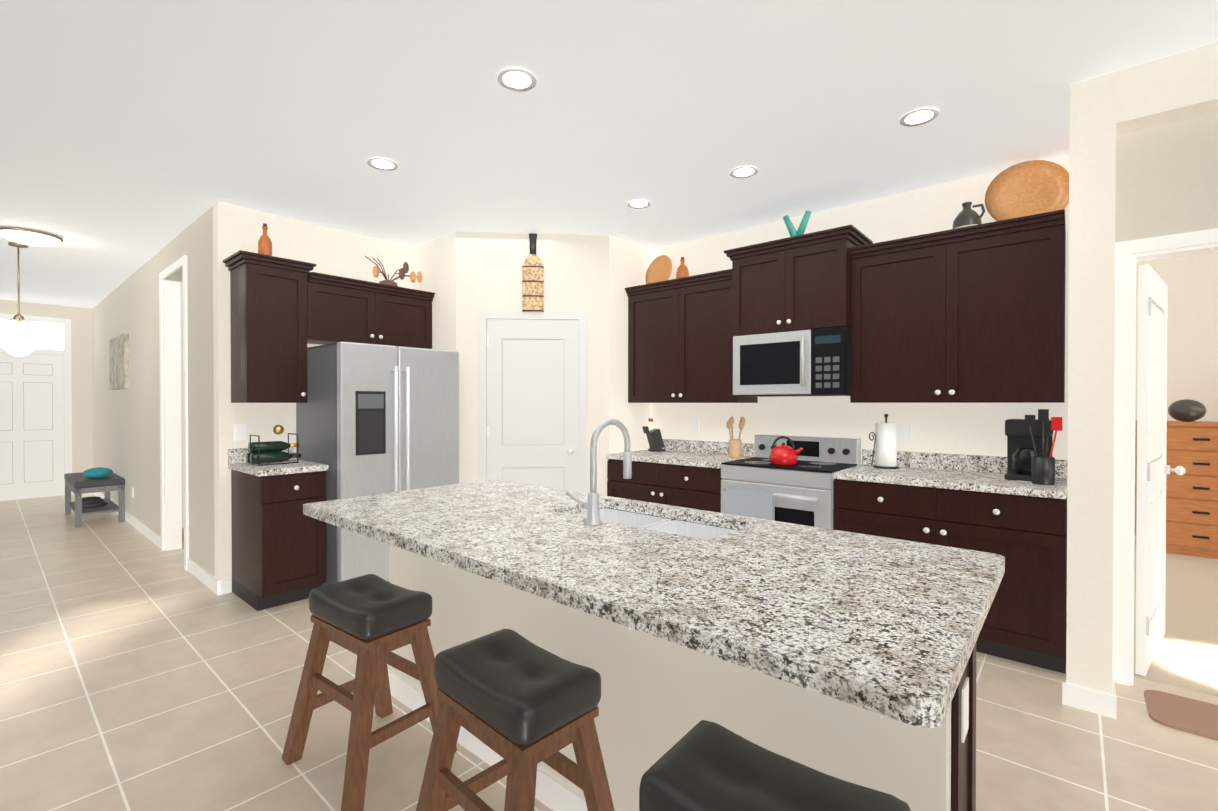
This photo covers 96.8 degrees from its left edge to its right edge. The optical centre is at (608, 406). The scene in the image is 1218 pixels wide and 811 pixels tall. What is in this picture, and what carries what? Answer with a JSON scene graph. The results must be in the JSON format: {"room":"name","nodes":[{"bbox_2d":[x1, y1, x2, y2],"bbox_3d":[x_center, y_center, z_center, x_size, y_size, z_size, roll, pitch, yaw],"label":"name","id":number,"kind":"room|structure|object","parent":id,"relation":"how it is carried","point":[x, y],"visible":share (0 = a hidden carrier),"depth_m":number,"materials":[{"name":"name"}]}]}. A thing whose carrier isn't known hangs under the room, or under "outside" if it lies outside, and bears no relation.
{"room":"kitchen","nodes":[
{"label":"kitchen","id":0,"kind":"room"},
{"bbox_2d":[0,300,91,501],"bbox_3d":[-9.419,-0.076,6.091,0.120,2.740,5.160,0,1,41],"label":"wall","id":1,"kind":"structure","parent":0,"point":[81,318],"depth_m":7.91,"materials":[{"name":"paint"}]},
{"bbox_2d":[0,352,64,500],"bbox_3d":[-8.125,0.268,7.427,0.096,2.014,0.902,0,1,41],"label":"front door","id":2,"kind":"structure","parent":1,"relation":"in","point":[31,425],"depth_m":7.55,"materials":[{"name":"white wood"}]},
{"bbox_2d":[0,313,71,494],"bbox_3d":[-8.154,0.007,7.450,0.020,2.555,1.060,0,1,41],"label":"door frame","id":3,"kind":"structure","parent":1,"relation":"attached to","point":[55,338],"depth_m":7.79,"materials":[{"name":"white wood"}]},
{"bbox_2d":[92,201,243,591],"bbox_3d":[-5.203,-0.075,5.983,6.650,2.740,0.120,0,1,41],"label":"wall","id":4,"kind":"structure","parent":0,"point":[125,422],"depth_m":4.29,"materials":[{"name":"paint"}]},
{"bbox_2d":[109,333,128,389],"bbox_3d":[-5.790,-0.518,6.379,1.100,0.620,0.038,0,1,41],"label":"picture","id":5,"kind":"object","parent":4,"relation":"attached to","point":[119,362],"visible":1,"depth_m":6.22,"materials":[{"name":"paint"}]},
{"bbox_2d":[93,492,160,548],"bbox_3d":[-5.883,1.244,6.490,4.730,0.095,0.013,0,1,41],"label":"baseboard","id":6,"kind":"structure","parent":4,"relation":"attached to","point":[152,536],"depth_m":5.57,"materials":[{"name":"white wood"}]},
{"bbox_2d":[159,255,188,570],"bbox_3d":[-3.686,0.046,4.665,0.940,2.515,0.140,0,1,41],"label":"door frame","id":7,"kind":"structure","parent":4,"relation":"attached to","point":[170,422],"depth_m":4.90,"materials":[{"name":"white wood"}]},
{"bbox_2d":[188,559,221,594],"bbox_3d":[-3.036,1.261,4.039,0.843,0.095,0.013,0,1,41],"label":"baseboard","id":8,"kind":"structure","parent":4,"relation":"attached to","point":[206,578],"depth_m":3.97,"materials":[{"name":"white wood"}]},
{"bbox_2d":[240,207,535,482],"bbox_3d":[-1.779,-0.068,4.955,0.120,2.740,2.790,0,1,41],"label":"wall","id":9,"kind":"structure","parent":0,"point":[462,288],"depth_m":4.44,"materials":[{"name":"paint"}]},
{"bbox_2d":[235,424,245,440],"bbox_3d":[-2.635,0.182,3.866,0.005,0.115,0.070,0,1,41],"label":"electrical outlet plate","id":10,"kind":"object","parent":9,"relation":"attached to","point":[240,429],"depth_m":3.86,"materials":[{"name":"white plastic"}]},
{"bbox_2d":[228,447,294,461],"bbox_3d":[-2.539,0.345,3.960,0.024,0.100,0.422,0,1,41],"label":"backsplash","id":11,"kind":"structure","parent":9,"relation":"attached to","point":[239,454],"depth_m":3.84,"materials":[{"name":"grey stone"}]},
{"bbox_2d":[227,254,310,402],"bbox_3d":[-2.419,-0.508,3.847,0.346,0.955,0.378,0,1,41],"label":"upper cabinet","id":12,"kind":"object","parent":9,"relation":"attached to","point":[284,312],"depth_m":3.73,"materials":[{"name":"black wood"}]},
{"bbox_2d":[258,223,271,255],"bbox_3d":[-2.421,-1.157,3.804,0.086,0.262,0.085,0,1,41],"label":"decorative bottle","id":13,"kind":"object","parent":12,"relation":"on","point":[264,244],"visible":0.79,"depth_m":3.78,"materials":[{"name":"orange glass"}]},
{"bbox_2d":[311,278,386,344],"bbox_3d":[-2.113,-0.711,4.200,0.346,0.435,0.556,0,1,41],"label":"upper cabinet","id":14,"kind":"object","parent":9,"relation":"attached to","point":[340,311],"depth_m":4.10,"materials":[{"name":"black wood"}]},
{"bbox_2d":[387,290,432,348],"bbox_3d":[-1.827,-0.713,4.532,0.346,0.435,0.556,0,1,41],"label":"upper cabinet","id":15,"kind":"object","parent":9,"relation":"attached to","point":[409,316],"depth_m":4.48,"materials":[{"name":"black wood"}]},
{"bbox_2d":[365,256,422,285],"bbox_3d":[-1.804,-1.101,4.520,0.150,0.261,0.516,0,1,41],"label":"twigs","id":16,"kind":"object","parent":15,"relation":"on","point":[401,273],"visible":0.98,"depth_m":4.53,"materials":[{"name":"brown wood"}]},
{"bbox_2d":[0,493,1217,810],"bbox_3d":[-2.950,1.371,2.258,14.940,0.100,7.780,0,1,41],"label":"floor","id":17,"kind":"structure","parent":0,"point":[138,671],"depth_m":2.31,"materials":[{"name":"tile"}]},
{"bbox_2d":[64,472,124,527],"bbox_3d":[-6.002,1.048,6.297,1.110,0.490,0.410,0,1,41],"label":"bench","id":18,"kind":"object","parent":17,"relation":"on","point":[78,485],"visible":1,"depth_m":6.06,"materials":[{"name":"grey wood"}]},
{"bbox_2d":[82,467,112,477],"bbox_3d":[-5.806,0.746,6.139,0.320,0.115,0.250,0,1,41],"label":"bowl","id":19,"kind":"object","parent":18,"relation":"on","point":[99,472],"visible":1,"depth_m":6.05,"materials":[{"name":"teal ceramic"}]},
{"bbox_2d":[231,470,327,610],"bbox_3d":[-2.305,0.874,3.767,0.636,0.874,0.390,0,1,41],"label":"base cabinet","id":20,"kind":"object","parent":17,"relation":"on","point":[279,552],"depth_m":3.57,"materials":[{"name":"black wood"}]},
{"bbox_2d":[228,458,328,477],"bbox_3d":[-2.303,0.415,3.757,0.647,0.039,0.422,0,1,41],"label":"countertop","id":21,"kind":"structure","parent":20,"relation":"on","point":[243,467],"depth_m":3.61,"materials":[{"name":"grey stone"}]},
{"bbox_2d":[246,425,300,465],"bbox_3d":[-2.346,0.260,3.793,0.188,0.270,0.306,0,1,41],"label":"wine rack","id":22,"kind":"object","parent":21,"relation":"on","point":[262,453],"visible":1,"depth_m":3.74,"materials":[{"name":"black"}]},
{"bbox_2d":[282,574,456,810],"bbox_3d":[-0.902,1.011,2.042,0.490,0.638,0.425,0,1,37],"label":"stool","id":23,"kind":"object","parent":17,"relation":"on","point":[371,621],"visible":1,"depth_m":1.97,"materials":[{"name":"brown wood"}]},
{"bbox_2d":[296,341,458,585],"bbox_3d":[-1.760,0.432,4.190,0.852,1.750,0.920,0,1,41],"label":"fridge","id":24,"kind":"object","parent":17,"relation":"on","point":[372,419],"visible":0.54,"depth_m":3.83,"materials":[{"name":"grey metal"}]},
{"bbox_2d":[416,628,614,810],"bbox_3d":[-0.259,1.015,1.488,0.511,0.638,0.448,0,1,41],"label":"stool","id":25,"kind":"object","parent":17,"relation":"on","point":[522,706],"visible":1,"depth_m":1.42,"materials":[{"name":"black leather"}]},
{"bbox_2d":[607,457,666,504],"bbox_3d":[0.406,0.868,4.548,0.585,0.874,0.617,0,1,41],"label":"base cabinet","id":26,"kind":"object","parent":17,"relation":"on","point":[648,482],"depth_m":4.28,"materials":[{"name":"black wood"}]},
{"bbox_2d":[388,547,975,810],"bbox_3d":[-0.034,0.886,1.947,2.243,0.874,0.780,0,1,41],"label":"kitchen island","id":27,"kind":"object","parent":17,"relation":"on","point":[654,692],"depth_m":1.50,"materials":[{"name":"beige"}]},
{"bbox_2d":[303,479,1004,738],"bbox_3d":[-0.093,0.429,1.882,2.310,0.039,0.990,0,1,41],"label":"island countertop","id":28,"kind":"structure","parent":27,"relation":"on","point":[888,628],"depth_m":1.32,"materials":[{"name":"grey stone"}]},
{"bbox_2d":[566,419,631,525],"bbox_3d":[-0.033,0.225,1.984,0.153,0.367,0.236,0,1,41],"label":"faucet","id":29,"kind":"object","parent":28,"relation":"on","point":[591,505],"visible":1,"depth_m":1.89,"materials":[{"name":"silver metal"}]},
{"bbox_2d":[667,461,721,512],"bbox_3d":[0.759,0.870,4.244,0.586,0.874,0.617,0,1,41],"label":"base cabinet","id":30,"kind":"object","parent":17,"relation":"on","point":[698,487],"depth_m":3.95,"materials":[{"name":"black wood"}]},
{"bbox_2d":[607,449,751,464],"bbox_3d":[0.580,0.411,4.389,1.052,0.039,0.626,0,1,41],"label":"countertop","id":31,"kind":"structure","parent":30,"relation":"on","point":[669,454],"depth_m":4.26,"materials":[{"name":"grey stone"}]},
{"bbox_2d":[642,418,664,451],"bbox_3d":[0.387,0.242,4.732,0.190,0.292,0.090,0,0,-29],"label":"knife block","id":32,"kind":"object","parent":31,"relation":"on","point":[655,440],"visible":1,"depth_m":4.71,"materials":[{"name":"black plastic"}]},
{"bbox_2d":[726,417,744,456],"bbox_3d":[1.002,0.233,4.244,0.146,0.317,0.098,0,1,41],"label":"utensil crock","id":33,"kind":"object","parent":31,"relation":"on","point":[735,447],"visible":1,"depth_m":4.22,"materials":[{"name":"beige wood"}]},
{"bbox_2d":[639,720,910,810],"bbox_3d":[0.299,1.018,1.001,0.504,0.638,0.440,0,1,41],"label":"stool","id":34,"kind":"object","parent":17,"relation":"on","point":[703,765],"visible":1,"depth_m":1.02,"materials":[{"name":"black leather"}]},
{"bbox_2d":[721,434,860,528],"bbox_3d":[1.251,0.765,3.767,0.760,1.090,0.695,0,1,41],"label":"range","id":35,"kind":"object","parent":17,"relation":"on","point":[759,485],"visible":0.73,"depth_m":3.59,"materials":[{"name":"silver metal"}]},
{"bbox_2d":[769,436,802,464],"bbox_3d":[1.212,0.295,3.694,0.231,0.193,0.188,0,1,41],"label":"kettle","id":36,"kind":"object","parent":35,"relation":"on","point":[782,454],"visible":1,"depth_m":3.64,"materials":[{"name":"red metal"}]},
{"bbox_2d":[833,477,950,546],"bbox_3d":[1.801,0.876,3.346,0.604,0.874,0.617,0,1,41],"label":"base cabinet","id":37,"kind":"object","parent":17,"relation":"on","point":[889,509],"depth_m":3.09,"materials":[{"name":"black wood"}]},
{"bbox_2d":[951,485,1066,673],"bbox_3d":[2.169,0.879,3.029,0.605,0.874,0.617,0,1,41],"label":"base cabinet","id":38,"kind":"object","parent":17,"relation":"on","point":[1025,622],"depth_m":2.72,"materials":[{"name":"black wood"}]},
{"bbox_2d":[833,465,1066,496],"bbox_3d":[1.982,0.420,3.181,1.090,0.039,0.626,0,1,41],"label":"countertop","id":39,"kind":"structure","parent":38,"relation":"on","point":[961,478],"depth_m":3.03,"materials":[{"name":"grey stone"}]},
{"bbox_2d":[869,414,898,468],"bbox_3d":[1.806,0.220,3.538,0.164,0.353,0.150,0,1,41],"label":"paper towel","id":40,"kind":"object","parent":39,"relation":"on","point":[885,445],"visible":1,"depth_m":3.48,"materials":[{"name":"white paper"}]},
{"bbox_2d":[1004,419,1052,480],"bbox_3d":[2.346,0.235,3.020,0.200,0.330,0.260,0,1,41],"label":"coffee maker","id":41,"kind":"object","parent":39,"relation":"on","point":[1020,451],"visible":0.73,"depth_m":2.98,"materials":[{"name":"black plastic"}]},
{"bbox_2d":[1025,409,1061,484],"bbox_3d":[2.262,0.207,2.815,0.152,0.390,0.096,0,1,41],"label":"utensil holder","id":42,"kind":"object","parent":39,"relation":"on","point":[1042,469],"visible":1,"depth_m":2.80,"materials":[{"name":"black plastic"}]},
{"bbox_2d":[1144,690,1217,740],"bbox_3d":[2.703,1.316,2.116,0.850,0.012,0.345,0,1,41],"label":"mat","id":43,"kind":"object","parent":17,"relation":"on","point":[1189,715],"visible":0.96,"depth_m":2.31,"materials":[{"name":"brown fabric"}]},
{"bbox_2d":[0,0,1217,308],"bbox_3d":[-1.703,-1.479,3.685,14.940,0.100,11.840,0,1,41],"label":"ceiling","id":44,"kind":"structure","parent":0,"point":[136,134],"depth_m":2.58,"materials":[{"name":"paint"}]},
{"bbox_2d":[0,242,43,355],"bbox_3d":[-5.201,-0.941,4.761,0.310,0.989,0.310,0,1,41],"label":"pendant lamp","id":45,"kind":"object","parent":44,"relation":"hanging from","point":[19,338],"visible":0.98,"depth_m":4.71,"materials":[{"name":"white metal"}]},
{"bbox_2d":[0,227,62,245],"bbox_3d":[-4.789,-1.389,4.470,0.390,0.090,0.390,0,1,41],"label":"lamp","id":46,"kind":"object","parent":44,"relation":"attached to","point":[30,237],"visible":1,"depth_m":4.39,"materials":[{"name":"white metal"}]},
{"bbox_2d":[367,158,397,170],"bbox_3d":[-1.324,-1.421,3.160,0.168,0.008,0.168,0,1,41],"label":"recessed light","id":47,"kind":"object","parent":44,"relation":"in","point":[383,164],"visible":1,"depth_m":3.17,"materials":[{"name":"white"}]},
{"bbox_2d":[497,68,536,91],"bbox_3d":[-0.397,-1.415,2.336,0.168,0.008,0.168,0,1,41],"label":"recessed light","id":48,"kind":"object","parent":44,"relation":"in","point":[517,79],"visible":1,"depth_m":2.33,"materials":[{"name":"white"}]},
{"bbox_2d":[627,199,650,208],"bbox_3d":[0.210,-1.425,3.792,0.168,0.008,0.168,0,1,41],"label":"recessed light","id":49,"kind":"object","parent":44,"relation":"in","point":[638,204],"visible":0.96,"depth_m":3.80,"materials":[{"name":"white"}]},
{"bbox_2d":[730,166,757,177],"bbox_3d":[0.817,-1.422,3.270,0.168,0.008,0.168,0,1,41],"label":"recessed light","id":50,"kind":"object","parent":44,"relation":"in","point":[745,172],"visible":1,"depth_m":3.27,"materials":[{"name":"white"}]},
{"bbox_2d":[900,108,938,126],"bbox_3d":[1.516,-1.417,2.642,0.168,0.008,0.168,0,1,41],"label":"recessed light","id":51,"kind":"object","parent":44,"relation":"in","point":[918,117],"visible":0.98,"depth_m":2.64,"materials":[{"name":"white"}]},
{"bbox_2d":[596,235,651,495],"bbox_3d":[0.138,-0.067,4.775,0.120,2.740,0.560,0,1,41],"label":"wall","id":52,"kind":"structure","parent":0,"point":[620,264],"depth_m":4.58,"materials":[{"name":"paint"}]},
{"bbox_2d":[479,311,586,492],"bbox_3d":[-0.626,0.259,4.468,0.884,2.092,0.018,0,0,-4],"label":"door frame","id":53,"kind":"structure","parent":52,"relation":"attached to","point":[484,316],"depth_m":4.46,"materials":[{"name":"grey wood"}]},
{"bbox_2d":[522,233,543,311],"bbox_3d":[-0.625,-1.105,4.444,0.129,0.642,0.129,0,1,41],"label":"wall art","id":54,"kind":"object","parent":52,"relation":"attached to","point":[532,281],"visible":0.98,"depth_m":4.43},
{"bbox_2d":[487,319,578,491],"bbox_3d":[-0.621,0.289,4.464,0.559,2.016,0.544,0,1,41],"label":"pantry door","id":55,"kind":"structure","parent":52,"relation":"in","point":[532,402],"depth_m":4.46,"materials":[{"name":"grey wood"}]},
{"bbox_2d":[536,156,1063,492],"bbox_3d":[0.951,-0.065,4.563,4.770,2.740,0.120,0,1,41],"label":"wall","id":56,"kind":"structure","parent":0,"point":[946,428],"depth_m":3.89,"materials":[{"name":"paint"}]},
{"bbox_2d":[627,281,686,402],"bbox_3d":[0.497,-0.511,4.638,0.578,0.950,0.347,0,1,41],"label":"upper cabinet","id":57,"kind":"object","parent":56,"relation":"attached to","point":[655,314],"depth_m":4.51,"materials":[{"name":"black wood"}]},
{"bbox_2d":[645,255,671,283],"bbox_3d":[0.437,-1.187,4.766,0.311,0.307,0.085,0,1,41],"label":"decorative plate","id":58,"kind":"object","parent":57,"relation":"on","point":[659,269],"visible":0.81,"depth_m":4.77,"materials":[{"name":"brown wood"}]},
{"bbox_2d":[676,257,688,278],"bbox_3d":[0.621,-1.144,4.562,0.110,0.235,0.108,0,1,41],"label":"bottle","id":59,"kind":"object","parent":57,"relation":"on","point":[682,271],"visible":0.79,"depth_m":4.52,"materials":[{"name":"glass"}]},
{"bbox_2d":[692,420,698,432],"bbox_3d":[0.748,0.167,4.656,0.070,0.115,0.005,0,1,41],"label":"electrical outlet plate","id":60,"kind":"object","parent":56,"relation":"attached to","point":[695,423],"depth_m":4.65,"materials":[{"name":"white plastic"}]},
{"bbox_2d":[683,273,757,402],"bbox_3d":[0.845,-0.509,4.338,0.579,0.950,0.347,0,1,41],"label":"upper cabinet","id":61,"kind":"object","parent":56,"relation":"attached to","point":[707,339],"depth_m":4.19,"materials":[{"name":"black wood"}]},
{"bbox_2d":[731,241,794,336],"bbox_3d":[1.214,-0.811,3.966,0.459,0.580,0.426,0,1,41],"label":"upper cabinet","id":62,"kind":"object","parent":56,"relation":"attached to","point":[762,280],"depth_m":3.80,"materials":[{"name":"black wood"}]},
{"bbox_2d":[733,326,850,396],"bbox_3d":[1.326,-0.298,3.839,0.790,0.441,0.477,0,1,41],"label":"microwave","id":63,"kind":"object","parent":62,"relation":"attached to","point":[811,362],"visible":0.98,"depth_m":3.66,"materials":[{"name":"black plastic"}]},
{"bbox_2d":[783,210,810,236],"bbox_3d":[1.346,-1.266,3.871,0.207,0.248,0.097,0,1,41],"label":"decorative vase","id":64,"kind":"object","parent":62,"relation":"on","point":[792,231],"visible":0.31,"depth_m":3.84,"materials":[{"name":"teal ceramic"}]},
{"bbox_2d":[795,233,866,330],"bbox_3d":[1.472,-0.810,3.744,0.460,0.580,0.426,0,1,41],"label":"upper cabinet","id":65,"kind":"object","parent":56,"relation":"attached to","point":[822,264],"depth_m":3.53,"materials":[{"name":"black wood"}]},
{"bbox_2d":[649,439,1066,476],"bbox_3d":[1.485,0.344,4.006,2.922,0.101,0.024,0,1,41],"label":"backsplash","id":66,"kind":"structure","parent":56,"relation":"attached to","point":[977,463],"depth_m":3.50,"materials":[{"name":"grey stone"}]},
{"bbox_2d":[850,233,958,402],"bbox_3d":[1.896,-0.502,3.433,0.588,0.950,0.347,0,1,41],"label":"upper cabinet","id":67,"kind":"object","parent":56,"relation":"attached to","point":[905,298],"depth_m":3.29,"materials":[{"name":"black wood"}]},
{"bbox_2d":[952,202,984,228],"bbox_3d":[2.145,-1.117,3.224,0.167,0.200,0.148,0,1,41],"label":"jug","id":68,"kind":"object","parent":67,"relation":"on","point":[967,216],"visible":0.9,"depth_m":3.18,"materials":[{"name":"grey ceramic"}]},
{"bbox_2d":[899,424,910,441],"bbox_3d":[1.974,0.174,3.600,0.070,0.115,0.005,0,1,41],"label":"electrical outlet plate","id":69,"kind":"object","parent":56,"relation":"attached to","point":[904,435],"depth_m":3.60,"materials":[{"name":"white plastic"}]},
{"bbox_2d":[959,217,1065,402],"bbox_3d":[2.252,-0.500,3.127,0.589,0.950,0.347,0,1,41],"label":"upper cabinet","id":70,"kind":"object","parent":56,"relation":"attached to","point":[973,314],"depth_m":2.95,"materials":[{"name":"black wood"}]},
{"bbox_2d":[985,160,1068,220],"bbox_3d":[2.397,-1.220,3.093,0.400,0.400,0.108,0,1,41],"label":"decorative plate","id":71,"kind":"object","parent":70,"relation":"on","point":[1027,188],"visible":0.79,"depth_m":3.10,"materials":[{"name":"brown wood"}]},
{"bbox_2d":[1060,68,1127,693],"bbox_3d":[2.369,-0.052,2.662,0.160,2.740,0.850,0,1,41],"label":"wall","id":72,"kind":"structure","parent":0,"point":[1098,130],"depth_m":2.34,"materials":[{"name":"paint"}]},
{"bbox_2d":[1100,668,1116,718],"bbox_3d":[2.272,1.272,2.457,0.033,0.095,0.423,0,1,41],"label":"baseboard","id":73,"kind":"structure","parent":72,"relation":"attached to","point":[1108,701],"depth_m":2.30,"materials":[{"name":"white wood"}]},
{"bbox_2d":[1124,118,1217,421],"bbox_3d":[3.789,-0.044,1.498,3.510,2.740,0.120,0,1,41],"label":"wall","id":74,"kind":"structure","parent":0,"point":[1140,162],"depth_m":2.55,"materials":[{"name":"paint"}]},
{"bbox_2d":[1135,264,1185,675],"bbox_3d":[2.922,0.307,2.855,0.238,2.000,0.776,0,1,41],"label":"bedroom door","id":75,"kind":"structure","parent":74,"relation":"in","point":[1153,469],"depth_m":2.72,"materials":[{"name":"white wood"}]},
{"bbox_2d":[1112,228,1217,685],"bbox_3d":[2.811,0.270,2.330,0.939,2.102,0.140,0,1,41],"label":"door frame","id":76,"kind":"structure","parent":74,"relation":"attached to","point":[1127,257],"depth_m":2.56,"materials":[{"name":"white wood"}]},
{"bbox_2d":[1128,42,1217,137],"bbox_3d":[3.531,-1.301,1.190,3.510,0.220,0.150,0,1,41],"label":"wall","id":77,"kind":"structure","parent":0,"point":[1171,92],"depth_m":2.19,"materials":[{"name":"paint"}]},
{"bbox_2d":[1134,537,1217,696],"bbox_3d":[5.071,1.364,3.004,3.520,0.104,3.820,0,1,41],"label":"floor carpet","id":78,"kind":"object","parent":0,"point":[1186,656],"depth_m":3.21,"materials":[{"name":"beige carpet"}]},
{"bbox_2d":[1135,420,1217,558],"bbox_3d":[5.511,0.720,4.606,1.490,1.170,0.512,0,1,41],"label":"dresser","id":79,"kind":"object","parent":78,"relation":"on","point":[1192,507],"visible":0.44,"depth_m":4.68,"materials":[{"name":"brown wood"}]},
{"bbox_2d":[1168,399,1206,421],"bbox_3d":[5.208,0.032,4.870,0.240,0.204,0.276,0,1,41],"label":"decorative vase","id":80,"kind":"object","parent":79,"relation":"on","point":[1187,410],"visible":0.94,"depth_m":4.80,"materials":[{"name":"grey ceramic"}]}
]}

